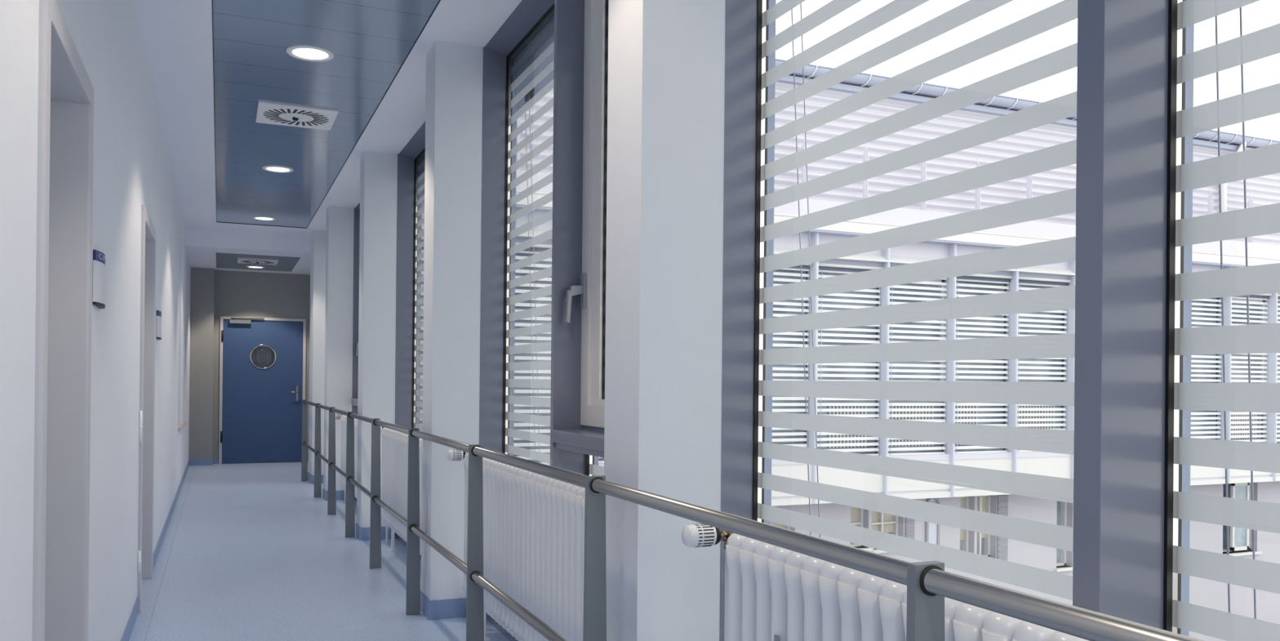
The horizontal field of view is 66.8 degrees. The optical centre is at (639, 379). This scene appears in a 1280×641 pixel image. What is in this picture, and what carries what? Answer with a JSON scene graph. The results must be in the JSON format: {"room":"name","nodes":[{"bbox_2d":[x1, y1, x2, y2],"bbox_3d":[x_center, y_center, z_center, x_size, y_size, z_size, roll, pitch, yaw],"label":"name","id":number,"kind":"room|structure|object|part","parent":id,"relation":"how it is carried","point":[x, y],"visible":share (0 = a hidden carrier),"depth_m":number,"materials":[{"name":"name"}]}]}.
{"room":"hospital interior","nodes":[
{"label":"hospital interior","id":0,"kind":"room"},
{"bbox_2d":[0,0,191,640],"bbox_3d":[-3.292,-0.277,6.311,0.250,3.017,16.600,1,0,-23],"label":"wall","id":1,"kind":"structure","parent":0,"point":[132,169],"depth_m":3.59,"materials":[{"name":"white paint"}]},
{"bbox_2d":[31,0,93,640],"bbox_3d":[-1.635,0.160,2.611,0.176,2.160,0.910,1,0,-23],"label":"door","id":2,"kind":"structure","parent":1,"relation":"in","point":[65,99],"depth_m":2.97,"materials":[{"name":"grey paint"}]},
{"bbox_2d":[92,249,105,308],"bbox_3d":[-1.842,-0.339,3.315,0.024,0.180,0.230,1,0,-23],"label":"door sign","id":3,"kind":"object","parent":1,"relation":"attached to","point":[99,257],"visible":1,"depth_m":3.25,"materials":[{"name":"white plastic"}]},
{"bbox_3d":[-1.844,-0.326,3.314,0.021,0.138,0.230,1,0,-23],"label":"white panel","id":4,"kind":"part","parent":3,"relation":"part of","materials":[{"name":"white plastic"}]},
{"bbox_2d":[137,204,156,612],"bbox_3d":[-2.915,0.153,5.566,0.177,2.160,1.048,1,0,-23],"label":"door","id":5,"kind":"structure","parent":1,"relation":"in","point":[148,264],"depth_m":6.00,"materials":[{"name":"grey paint"}]},
{"bbox_2d":[120,459,189,640],"bbox_3d":[-3.119,1.187,6.198,0.006,0.092,16.250,1,0,-23],"label":"baseboard","id":6,"kind":"structure","parent":1,"relation":"attached to","point":[126,636],"depth_m":6.66,"materials":[{"name":"blue plastic"}]},
{"bbox_2d":[155,310,161,339],"bbox_3d":[-3.244,-0.365,6.549,0.024,0.185,0.280,1,0,-23],"label":"door sign","id":7,"kind":"object","parent":1,"relation":"attached to","point":[158,313],"visible":1,"depth_m":6.45,"materials":[{"name":"white plastic"}]},
{"bbox_2d":[177,421,186,431],"bbox_3d":[-5.074,0.511,10.652,0.108,0.035,1.660,1,0,-23],"label":"trim","id":8,"kind":"structure","parent":1,"relation":"attached to","point":[182,424],"depth_m":10.40,"materials":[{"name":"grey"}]},
{"bbox_2d":[185,226,311,274],"bbox_3d":[-5.224,-1.784,12.990,2.088,0.420,2.800,1,0,-23],"label":"ceiling","id":9,"kind":"structure","parent":0,"point":[218,249],"depth_m":11.92,"materials":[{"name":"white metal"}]},
{"bbox_2d":[245,266,265,268],"bbox_3d":[-5.388,-1.578,13.595,0.246,0.020,0.246,1,0,-23],"label":"recessed light","id":10,"kind":"object","parent":9,"relation":"in","point":[252,267],"visible":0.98,"depth_m":13.60,"materials":[{"name":"white plastic"}]},
{"bbox_2d":[237,257,278,265],"bbox_3d":[-5.099,-1.564,12.936,0.493,0.027,0.500,1,0,-23],"label":"ceiling vent","id":11,"kind":"object","parent":9,"relation":"in","point":[242,260],"visible":1,"depth_m":12.89,"materials":[{"name":"white plastic"}]},
{"bbox_3d":[-5.181,-1.579,13.107,0.994,0.008,1.854,1,0,-23],"label":"perforated metal panel","id":12,"kind":"part","parent":9,"relation":"part of","materials":[{"name":"grey metal"}]},
{"bbox_2d":[188,266,310,461],"bbox_3d":[-5.615,-0.175,14.230,1.788,2.800,0.420,1,0,-23],"label":"wall","id":13,"kind":"structure","parent":0,"point":[214,294],"depth_m":14.02,"materials":[{"name":"grey paint"}]},
{"bbox_2d":[189,457,218,465],"bbox_3d":[-6.171,1.174,13.821,0.180,0.090,0.442,0,0,31],"label":"baseboard","id":14,"kind":"structure","parent":13,"relation":"attached to","point":[214,460],"depth_m":13.75,"materials":[{"name":"blue plastic"}]},
{"bbox_2d":[218,315,306,463],"bbox_3d":[-5.549,0.158,14.278,1.178,2.136,0.166,1,0,-23],"label":"door","id":15,"kind":"structure","parent":13,"relation":"in","point":[260,417],"depth_m":14.26,"materials":[{"name":"blue paint"}]},
{"bbox_3d":[-5.724,-0.895,14.157,0.440,0.022,0.024,1,0,-23],"label":"closer slide rail","id":16,"kind":"part","parent":15,"relation":"part of","materials":[{"name":"silver metal"}]},
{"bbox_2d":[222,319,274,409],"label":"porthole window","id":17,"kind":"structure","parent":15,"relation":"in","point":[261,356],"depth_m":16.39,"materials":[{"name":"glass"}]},
{"bbox_3d":[-5.107,0.208,14.451,0.032,0.235,0.008,1,0,-23],"label":"handle","id":18,"kind":"part","parent":15,"relation":"part of","materials":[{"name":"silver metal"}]},
{"bbox_2d":[308,229,325,475],"bbox_3d":[-4.290,-0.273,13.191,0.585,3.417,3.380,1,0,-23],"label":"column","id":19,"kind":"structure","parent":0,"point":[317,246],"depth_m":11.56,"materials":[{"name":"paint"}]},
{"bbox_2d":[307,471,323,483],"bbox_3d":[-4.425,1.184,13.017,0.243,0.100,3.178,1,0,-23],"label":"baseboard","id":20,"kind":"structure","parent":19,"relation":"attached to","point":[310,477],"depth_m":11.56,"materials":[{"name":"blue plastic"}]},
{"bbox_2d":[128,461,510,640],"bbox_3d":[-2.464,1.339,6.673,2.188,0.202,16.600,1,0,-23],"label":"floor","id":21,"kind":"structure","parent":0,"point":[248,551],"depth_m":6.21,"materials":[{"name":"blue"}]},
{"bbox_2d":[322,205,354,500],"bbox_3d":[-3.141,-0.268,10.101,0.259,3.018,0.269,1,0,-23],"label":"column","id":22,"kind":"structure","parent":21,"relation":"on","point":[340,220],"depth_m":9.99,"materials":[{"name":"paint"}]},
{"bbox_2d":[335,413,357,502],"bbox_3d":[-2.624,0.793,8.924,0.200,0.900,1.867,1,0,-23],"label":"radiator","id":23,"kind":"object","parent":21,"relation":"on","point":[343,418],"visible":0.16,"depth_m":9.33,"materials":[{"name":"white metal"}]},
{"bbox_2d":[355,150,397,540],"bbox_3d":[-2.084,-0.263,7.671,0.259,3.018,0.269,1,0,-23],"label":"column","id":24,"kind":"structure","parent":21,"relation":"on","point":[378,170],"depth_m":7.56,"materials":[{"name":"paint"}]},
{"bbox_2d":[380,426,422,555],"bbox_3d":[-1.570,0.798,6.492,0.200,0.900,1.867,1,0,-23],"label":"radiator","id":25,"kind":"object","parent":21,"relation":"on","point":[394,471],"visible":0.44,"depth_m":6.65,"materials":[{"name":"white metal"}]},
{"bbox_2d":[420,40,483,619],"bbox_3d":[-1.017,-0.258,5.218,0.261,3.018,0.269,1,0,-23],"label":"column","id":26,"kind":"structure","parent":21,"relation":"on","point":[454,71],"depth_m":5.10,"materials":[{"name":"paint"}]},
{"bbox_2d":[446,448,585,640],"bbox_3d":[-0.516,0.803,4.061,0.200,0.900,1.867,1,0,-23],"label":"radiator","id":27,"kind":"object","parent":21,"relation":"on","point":[534,522],"visible":0.6,"depth_m":3.75,"materials":[{"name":"white metal"}]},
{"bbox_2d":[604,0,725,640],"bbox_3d":[0.063,-0.253,2.787,0.262,3.018,0.269,1,0,-23],"label":"column","id":28,"kind":"structure","parent":21,"relation":"on","point":[666,83],"depth_m":2.68,"materials":[{"name":"paint"}]},
{"bbox_2d":[301,400,1204,640],"bbox_3d":[-1.536,0.753,5.932,0.074,0.989,12.955,1,0,-23],"label":"handrail","id":29,"kind":"object","parent":21,"relation":"on","point":[927,583],"visible":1,"depth_m":2.65,"materials":[{"name":"grey metal"}]},
{"bbox_3d":[-4.069,0.740,11.775,0.074,0.989,0.019,1,0,-23],"label":"post","id":30,"kind":"part","parent":29,"relation":"part of","materials":[{"name":"grey metal"}]},
{"bbox_3d":[-3.381,0.744,10.187,0.074,0.989,0.019,1,0,-23],"label":"post","id":31,"kind":"part","parent":29,"relation":"part of","materials":[{"name":"grey metal"}]},
{"bbox_3d":[-2.826,0.747,8.907,0.074,0.989,0.019,1,0,-23],"label":"post","id":32,"kind":"part","parent":29,"relation":"part of","materials":[{"name":"grey metal"}]},
{"bbox_3d":[-2.285,0.749,7.660,0.074,0.989,0.019,1,0,-23],"label":"post","id":33,"kind":"part","parent":29,"relation":"part of","materials":[{"name":"grey metal"}]},
{"bbox_3d":[-1.744,0.752,6.412,0.074,0.989,0.019,1,0,-23],"label":"post","id":34,"kind":"part","parent":29,"relation":"part of","materials":[{"name":"grey metal"}]},
{"bbox_3d":[-1.203,0.754,5.164,0.074,0.989,0.019,1,0,-23],"label":"post","id":35,"kind":"part","parent":29,"relation":"part of","materials":[{"name":"grey metal"}]},
{"bbox_3d":[-1.540,0.787,5.931,0.035,0.035,12.955,1,0,-23],"label":"rail","id":36,"kind":"part","parent":29,"relation":"part of","materials":[{"name":"silver metal"}]},
{"bbox_3d":[-0.662,0.757,3.916,0.074,0.989,0.019,1,0,-23],"label":"post","id":37,"kind":"part","parent":29,"relation":"part of","materials":[{"name":"grey metal"}]},
{"bbox_3d":[-0.121,0.760,2.668,0.074,0.989,0.019,1,0,-23],"label":"post","id":38,"kind":"part","parent":29,"relation":"part of","materials":[{"name":"grey metal"}]},
{"bbox_3d":[0.419,0.762,1.421,0.074,0.989,0.019,1,0,-23],"label":"post","id":39,"kind":"part","parent":29,"relation":"part of","materials":[{"name":"grey metal"}]},
{"bbox_2d":[681,523,1089,640],"bbox_3d":[0.571,0.808,1.554,0.200,0.900,1.932,1,0,-23],"label":"radiator","id":40,"kind":"object","parent":21,"relation":"on","point":[773,593],"visible":0.74,"depth_m":1.98,"materials":[{"name":"white metal"}]},
{"bbox_2d":[133,0,522,235],"bbox_3d":[-1.960,-1.875,5.304,1.963,0.201,13.900,1,0,-23],"label":"ceiling","id":41,"kind":"structure","parent":0,"point":[211,63],"depth_m":5.90,"materials":[{"name":"blue metal"}]},
{"bbox_2d":[252,216,275,220],"bbox_3d":[-4.175,-1.791,10.775,0.246,0.020,0.246,1,0,-23],"label":"recessed light","id":42,"kind":"object","parent":41,"relation":"in","point":[259,218],"visible":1,"depth_m":10.75,"materials":[{"name":"white plastic"}]},
{"bbox_2d":[262,165,293,173],"bbox_3d":[-3.069,-1.786,8.224,0.246,0.020,0.246,1,0,-23],"label":"recessed light","id":43,"kind":"object","parent":41,"relation":"in","point":[277,169],"visible":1,"depth_m":8.22,"materials":[{"name":"white plastic"}]},
{"bbox_2d":[255,101,338,130],"bbox_3d":[-2.322,-1.768,6.554,0.493,0.027,0.525,1,0,-23],"label":"ceiling vent","id":44,"kind":"object","parent":41,"relation":"in","point":[274,113],"visible":1,"depth_m":6.52,"materials":[{"name":"white plastic"}]},
{"bbox_2d":[286,45,333,62],"bbox_3d":[-1.796,-1.780,5.288,0.246,0.020,0.246,1,0,-23],"label":"recessed light","id":45,"kind":"object","parent":41,"relation":"in","point":[308,53],"visible":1,"depth_m":5.28,"materials":[{"name":"white plastic"}]},
{"bbox_3d":[-1.742,-1.781,5.167,0.972,0.008,13.254,1,0,-23],"label":"perforated metal panel","id":46,"kind":"part","parent":41,"relation":"part of","materials":[{"name":"metal"}]},
{"bbox_2d":[351,202,359,501],"bbox_3d":[-2.410,-0.358,8.974,0.205,3.207,2.495,1,0,-23],"label":"window","id":47,"kind":"structure","parent":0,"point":[357,210],"depth_m":10.04,"materials":[{"name":"grey metal"}]},
{"bbox_3d":[-2.695,0.231,9.576,0.173,0.075,1.065,1,0,-23],"label":"sill","id":48,"kind":"part","parent":47,"relation":"part of","materials":[{"name":"grey metal"}]},
{"bbox_3d":[-2.896,-0.320,10.019,0.068,0.155,0.024,1,0,-23],"label":"lever","id":49,"kind":"part","parent":47,"relation":"part of","materials":[{"name":"grey metal"}]},
{"bbox_2d":[394,121,425,559],"bbox_3d":[-1.350,-0.353,6.531,0.203,3.207,2.520,1,0,-23],"label":"window","id":50,"kind":"structure","parent":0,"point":[410,210],"depth_m":7.63,"materials":[{"name":"grey metal"}]},
{"bbox_3d":[-1.363,1.170,6.529,0.135,0.160,2.420,1,0,-23],"label":"kick panel","id":51,"kind":"part","parent":50,"relation":"part of","materials":[{"name":"grey metal"}]},
{"bbox_3d":[-1.270,-0.251,6.566,0.026,2.805,2.520,1,0,-23],"label":"exterior frame","id":52,"kind":"part","parent":50,"relation":"part of","materials":[{"name":"grey metal"}]},
{"bbox_2d":[413,5,554,353],"bbox_3d":[-0.861,1.194,5.580,0.358,7.117,13.320,1,0,-23],"label":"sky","id":53,"kind":"structure","parent":0,"point":[550,58],"depth_m":5.13,"materials":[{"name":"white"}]},
{"bbox_2d":[524,101,535,461],"bbox_3d":[-0.586,-0.225,5.255,0.003,2.760,0.359,1,0,-23],"label":"cable","id":54,"kind":"object","parent":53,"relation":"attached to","point":[525,101],"visible":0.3,"depth_m":5.29,"materials":[{"name":"silver metal"}]},
{"bbox_2d":[524,88,535,102],"bbox_3d":[-0.601,-1.575,5.359,0.040,0.060,0.102,1,0,-23],"label":"bracket","id":55,"kind":"object","parent":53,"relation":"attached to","point":[531,92],"visible":0.59,"depth_m":5.37,"materials":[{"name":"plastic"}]},
{"bbox_2d":[528,93,540,462],"bbox_3d":[-0.554,-0.225,5.181,0.003,2.760,0.359,1,0,-23],"label":"cable","id":56,"kind":"object","parent":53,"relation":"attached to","point":[529,94],"visible":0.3,"depth_m":5.22,"materials":[{"name":"silver metal"}]},
{"bbox_2d":[791,8,811,535],"bbox_3d":[0.471,-0.220,2.815,0.003,2.760,0.228,1,0,-23],"label":"cable","id":57,"kind":"object","parent":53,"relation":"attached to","point":[792,9],"visible":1,"depth_m":2.82,"materials":[{"name":"silver metal"}]},
{"bbox_2d":[800,3,820,537],"bbox_3d":[0.490,-0.220,2.772,0.003,2.760,0.223,1,0,-23],"label":"cable","id":58,"kind":"object","parent":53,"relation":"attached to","point":[801,3],"visible":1,"depth_m":2.78,"materials":[{"name":"silver metal"}]},
{"bbox_2d":[719,0,1279,640],"bbox_3d":[0.770,-0.343,1.641,0.203,3.207,2.510,1,0,-23],"label":"window","id":59,"kind":"structure","parent":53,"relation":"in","point":[1133,396],"depth_m":1.80,"materials":[{"name":"grey metal"}]},
{"bbox_3d":[0.850,-0.241,1.676,0.026,2.805,2.510,1,0,-23],"label":"exterior frame","id":60,"kind":"part","parent":59,"relation":"part of","materials":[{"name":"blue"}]},
{"bbox_2d":[1214,16,1230,612],"bbox_3d":[0.982,-0.217,1.638,0.003,2.760,0.092,1,0,-23],"label":"cable","id":61,"kind":"object","parent":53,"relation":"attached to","point":[1215,17],"visible":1,"depth_m":1.63,"materials":[{"name":"silver metal"}]},
{"bbox_2d":[1239,7,1256,618],"bbox_3d":[0.999,-0.217,1.598,0.003,2.760,0.095,1,0,-23],"label":"cable","id":62,"kind":"object","parent":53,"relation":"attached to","point":[1240,8],"visible":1,"depth_m":1.59,"materials":[{"name":"silver metal"}]},
{"bbox_2d":[479,0,608,640],"bbox_3d":[-0.290,-0.348,4.083,0.205,3.207,2.505,1,0,-23],"label":"window","id":63,"kind":"structure","parent":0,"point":[578,36],"depth_m":4.02,"materials":[{"name":"grey metal"}]},
{"bbox_3d":[-0.302,1.175,4.081,0.135,0.160,2.405,1,0,-23],"label":"kick panel","id":64,"kind":"part","parent":63,"relation":"part of","materials":[{"name":"grey metal"}]},
{"bbox_3d":[-0.209,-0.246,4.119,0.026,2.805,2.505,1,0,-23],"label":"exterior frame","id":65,"kind":"part","parent":63,"relation":"part of","materials":[{"name":"grey metal"}]},
{"bbox_3d":[-0.269,-0.307,3.958,0.068,0.155,0.024,1,0,-23],"label":"lever","id":66,"kind":"part","parent":63,"relation":"part of","materials":[{"name":"grey metal"}]},
{"bbox_3d":[-0.056,0.244,3.488,0.173,0.075,1.124,1,0,-23],"label":"sill","id":67,"kind":"part","parent":63,"relation":"part of","materials":[{"name":"grey metal"}]},
{"bbox_3d":[-0.231,-0.365,3.974,0.014,0.138,0.034,1,0,-23],"label":"handle","id":68,"kind":"part","parent":63,"relation":"part of","materials":[{"name":"grey metal"}]},
{"bbox_3d":[0.009,-0.742,3.514,0.053,1.862,1.122,1,0,-23],"label":"opening sash","id":69,"kind":"part","parent":63,"relation":"part of","materials":[{"name":"white paint"}]},
{"label":"outside","id":70,"kind":"structure","parent":0,"visible":0},
{"bbox_3d":[20.033,5.903,5.971,38.380,0.100,35.000,1,0,-23],"label":"ground","id":71,"kind":"structure","parent":70,"visible":0},
{"bbox_2d":[771,480,1279,640],"bbox_3d":[8.681,3.982,19.858,28.200,3.580,0.480,1,0,-23],"label":"building","id":72,"kind":"structure","parent":71,"relation":"on","point":[1211,537],"depth_m":19.45,"materials":[{"name":"white glass"}]},
{"bbox_2d":[772,521,785,528],"bbox_3d":[2.416,2.719,17.241,0.379,0.539,0.025,1,0,-23],"label":"curtain","id":73,"kind":"object","parent":72,"relation":"hanging from","point":[776,524],"depth_m":17.25,"materials":[{"name":"beige fabric"}]},
{"bbox_2d":[850,506,858,525],"bbox_3d":[3.896,2.587,17.882,0.306,0.495,0.025,1,0,-23],"label":"curtain","id":74,"kind":"object","parent":72,"relation":"hanging from","point":[854,510],"depth_m":17.89,"materials":[{"name":"beige fabric"}]},
{"bbox_3d":[3.967,3.096,17.704,0.516,0.060,0.280,1,0,-23],"label":"window sill","id":75,"kind":"part","parent":72,"relation":"part of","materials":[{"name":"white"}]},
{"bbox_3d":[4.546,3.144,17.955,0.840,0.060,0.280,1,0,-23],"label":"window sill","id":76,"kind":"part","parent":72,"relation":"part of","materials":[{"name":"white"}]},
{"bbox_2d":[871,510,893,532],"bbox_3d":[4.474,2.607,18.133,0.630,0.524,0.025,1,0,-23],"label":"window","id":77,"kind":"structure","parent":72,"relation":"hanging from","point":[876,516],"depth_m":18.16,"materials":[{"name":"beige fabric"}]},
{"bbox_2d":[904,517,915,538],"bbox_3d":[5.031,2.743,18.077,0.200,0.834,0.040,1,0,-23],"label":"shutter","id":78,"kind":"object","parent":72,"relation":"hanging from","point":[909,523],"depth_m":18.06,"materials":[{"name":"grey metal"}]},
{"bbox_3d":[5.509,2.854,18.296,0.213,1.041,0.020,1,0,-23],"label":"arched door","id":79,"kind":"part","parent":72,"relation":"part of","materials":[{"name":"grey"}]},
{"bbox_2d":[960,497,964,539],"bbox_3d":[6.191,2.702,18.877,0.265,0.846,0.025,1,0,-23],"label":"curtain","id":80,"kind":"object","parent":72,"relation":"hanging from","point":[962,499],"depth_m":18.90,"materials":[{"name":"beige fabric"}]},
{"bbox_2d":[981,495,985,537],"bbox_3d":[6.631,2.700,19.068,0.390,0.831,0.025,1,0,-23],"label":"curtain","id":81,"kind":"object","parent":72,"relation":"hanging from","point":[983,506],"depth_m":19.11,"materials":[{"name":"beige fabric"}]},
{"bbox_2d":[996,494,1008,559],"bbox_3d":[7.092,2.900,18.971,0.250,1.272,0.040,1,0,-23],"label":"shutter","id":82,"kind":"object","parent":72,"relation":"hanging from","point":[1002,500],"depth_m":18.95,"materials":[{"name":"grey metal"}]},
{"bbox_3d":[8.573,3.832,19.702,0.558,0.060,0.280,1,0,-23],"label":"window sill","id":83,"kind":"part","parent":72,"relation":"part of","materials":[{"name":"white metal"}]},
{"bbox_3d":[13.418,3.061,21.702,0.540,1.505,0.060,1,0,-23],"label":"open sash","id":84,"kind":"part","parent":72,"relation":"part of","materials":[{"name":"white glass"}]},
{"bbox_3d":[13.418,3.051,21.702,0.420,1.365,0.020,1,0,-23],"label":"sash glass","id":85,"kind":"part","parent":72,"relation":"part of","materials":[{"name":"clear glass"}]},
{"bbox_3d":[13.433,3.904,21.808,1.267,0.060,0.280,1,0,-23],"label":"window sill","id":86,"kind":"part","parent":72,"relation":"part of","materials":[{"name":"white"}]},
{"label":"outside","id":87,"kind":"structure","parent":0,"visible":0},
{"bbox_2d":[419,58,1279,506],"bbox_3d":[5.685,-2.152,21.887,24.200,8.600,8.050,1,0,-23],"label":"building","id":88,"kind":"structure","parent":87,"point":[1264,190],"depth_m":18.38,"materials":[{"name":"grey"}]},
{"bbox_2d":[419,245,424,431],"bbox_3d":[-3.211,-0.352,13.934,1.404,3.281,0.032,1,0,-23],"label":"blind","id":89,"kind":"object","parent":88,"relation":"hanging from","point":[422,251],"depth_m":13.97,"materials":[{"name":"white"}]},
{"bbox_3d":[-2.150,-3.937,17.032,0.080,2.000,0.120,1,0,-23],"label":"terrace post","id":90,"kind":"part","parent":88,"relation":"part of","materials":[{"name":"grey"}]},
{"bbox_2d":[513,250,551,464],"bbox_3d":[-1.849,-0.338,14.524,1.404,3.281,0.032,1,0,-23],"label":"blind","id":91,"kind":"object","parent":88,"relation":"hanging from","point":[517,291],"depth_m":14.63,"materials":[{"name":"white"}]},
{"bbox_2d":[772,267,809,446],"bbox_3d":[2.235,-0.296,16.294,1.404,3.281,0.032,1,0,-23],"label":"blind","id":92,"kind":"object","parent":88,"relation":"hanging from","point":[807,299],"depth_m":16.45,"materials":[{"name":"white"}]},
{"bbox_3d":[2.259,1.694,16.217,1.444,0.530,0.035,1,0,-23],"label":"parapet panel","id":93,"kind":"part","parent":88,"relation":"part of","materials":[{"name":"white"}]},
{"bbox_3d":[3.296,-3.880,19.393,0.080,2.000,0.120,1,0,-23],"label":"terrace post","id":94,"kind":"part","parent":88,"relation":"part of","materials":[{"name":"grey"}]},
{"bbox_3d":[2.943,-0.214,16.549,0.056,4.610,0.252,1,0,-23],"label":"facade post","id":95,"kind":"part","parent":88,"relation":"part of","materials":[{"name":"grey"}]},
{"bbox_2d":[817,269,879,455],"bbox_3d":[3.597,-0.282,16.884,1.404,3.281,0.032,1,0,-23],"label":"blind","id":96,"kind":"object","parent":88,"relation":"hanging from","point":[841,271],"depth_m":16.91,"materials":[{"name":"white"}]},
{"bbox_3d":[3.621,1.708,16.807,1.444,0.530,0.035,1,0,-23],"label":"parapet panel","id":97,"kind":"part","parent":88,"relation":"part of","materials":[{"name":"white"}]},
{"bbox_3d":[4.658,-3.866,19.983,0.080,2.000,0.120,1,0,-23],"label":"terrace post","id":98,"kind":"part","parent":88,"relation":"part of","materials":[{"name":"grey metal"}]},
{"bbox_3d":[4.305,-0.200,17.139,0.056,4.610,0.252,1,0,-23],"label":"facade post","id":99,"kind":"part","parent":88,"relation":"part of","materials":[{"name":"grey metal"}]},
{"bbox_2d":[888,278,946,454],"bbox_3d":[4.958,-0.268,17.475,1.404,3.281,0.032,1,0,-23],"label":"blind","id":100,"kind":"object","parent":88,"relation":"hanging from","point":[944,294],"depth_m":17.52,"materials":[{"name":"white metal"}]},
{"bbox_3d":[4.982,1.722,17.397,1.444,0.530,0.035,1,0,-23],"label":"parapet panel","id":101,"kind":"part","parent":88,"relation":"part of","materials":[{"name":"white"}]},
{"bbox_3d":[6.020,-3.852,20.573,0.080,2.000,0.120,1,0,-23],"label":"terrace post","id":102,"kind":"part","parent":88,"relation":"part of","materials":[{"name":"grey metal"}]},
{"bbox_3d":[4.930,-0.818,17.579,1.424,2.100,0.060,1,0,-23],"label":"casement frame","id":103,"kind":"part","parent":88,"relation":"part of","materials":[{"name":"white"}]},
{"bbox_3d":[5.667,-0.186,17.730,0.056,4.610,0.252,1,0,-23],"label":"facade post","id":104,"kind":"part","parent":88,"relation":"part of","materials":[{"name":"grey metal"}]},
{"bbox_3d":[7.381,-3.838,21.164,0.080,2.000,0.120,1,0,-23],"label":"terrace post","id":105,"kind":"part","parent":88,"relation":"part of","materials":[{"name":"grey metal"}]},
{"bbox_2d":[955,278,1008,453],"bbox_3d":[6.320,-0.253,18.065,1.404,3.281,0.032,1,0,-23],"label":"blind","id":106,"kind":"object","parent":88,"relation":"hanging from","point":[982,280],"depth_m":18.10,"materials":[{"name":"white metal"}]},
{"bbox_3d":[6.344,1.736,17.987,1.444,0.530,0.035,1,0,-23],"label":"parapet panel","id":107,"kind":"part","parent":88,"relation":"part of","materials":[{"name":"white"}]},
{"bbox_3d":[7.028,-0.172,18.320,0.056,4.610,0.252,1,0,-23],"label":"facade post","id":108,"kind":"part","parent":88,"relation":"part of","materials":[{"name":"grey metal"}]},
{"bbox_3d":[8.743,-3.824,21.754,0.080,2.000,0.120,1,0,-23],"label":"terrace post","id":109,"kind":"part","parent":88,"relation":"part of","materials":[{"name":"grey metal"}]},
{"bbox_2d":[1017,282,1066,451],"bbox_3d":[7.681,-0.239,18.655,1.404,3.281,0.032,1,0,-23],"label":"blind","id":110,"kind":"object","parent":88,"relation":"hanging from","point":[1046,284],"depth_m":18.70,"materials":[{"name":"white metal"}]},
{"bbox_3d":[7.705,1.750,18.578,1.444,0.530,0.035,1,0,-23],"label":"parapet panel","id":111,"kind":"part","parent":88,"relation":"part of","materials":[{"name":"white"}]},
{"bbox_3d":[8.390,-0.158,18.910,0.056,4.610,0.252,1,0,-23],"label":"facade post","id":112,"kind":"part","parent":88,"relation":"part of","materials":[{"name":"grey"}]},
{"bbox_2d":[1190,298,1222,438],"bbox_3d":[11.766,-0.197,20.425,1.404,3.281,0.032,1,0,-23],"label":"blind","id":113,"kind":"object","parent":88,"relation":"hanging from","point":[1220,412],"depth_m":20.55,"materials":[{"name":"white metal"}]},
{"bbox_3d":[11.790,1.793,20.348,1.444,0.530,0.035,1,0,-23],"label":"parapet panel","id":114,"kind":"part","parent":88,"relation":"part of","materials":[{"name":"white"}]},
{"bbox_3d":[14.189,-3.767,24.114,0.080,2.000,0.120,1,0,-23],"label":"terrace post","id":115,"kind":"part","parent":88,"relation":"part of","materials":[{"name":"grey metal"}]},
{"bbox_3d":[12.474,-0.115,20.680,0.056,4.610,0.252,1,0,-23],"label":"facade post","id":116,"kind":"part","parent":88,"relation":"part of","materials":[{"name":"grey metal"}]},
{"bbox_3d":[13.099,-0.733,21.120,1.424,2.100,0.060,1,0,-23],"label":"casement frame","id":117,"kind":"part","parent":88,"relation":"part of","materials":[{"name":"white"}]},
{"bbox_2d":[1231,296,1267,441],"bbox_3d":[13.127,-0.183,21.016,1.404,3.281,0.032,1,0,-23],"label":"blind","id":118,"kind":"object","parent":88,"relation":"hanging from","point":[1263,300],"depth_m":21.11,"materials":[{"name":"white metal"}]},
{"bbox_3d":[15.550,-3.753,24.705,0.080,2.000,0.120,1,0,-23],"label":"terrace post","id":119,"kind":"part","parent":88,"relation":"part of","materials":[{"name":"grey metal"}]},
{"bbox_3d":[13.151,1.807,20.938,1.444,0.530,0.035,1,0,-23],"label":"parapet panel","id":120,"kind":"part","parent":88,"relation":"part of","materials":[{"name":"white"}]},
{"bbox_3d":[13.836,-0.101,21.271,0.056,4.610,0.252,1,0,-23],"label":"facade post","id":121,"kind":"part","parent":88,"relation":"part of","materials":[{"name":"grey metal"}]},
{"bbox_2d":[1276,298,1279,441],"bbox_3d":[14.489,-0.169,21.606,1.404,3.281,0.032,1,0,-23],"label":"blind","id":122,"kind":"object","parent":88,"relation":"hanging from","point":[1278,300],"depth_m":21.45,"materials":[{"name":"white metal"}]}
]}

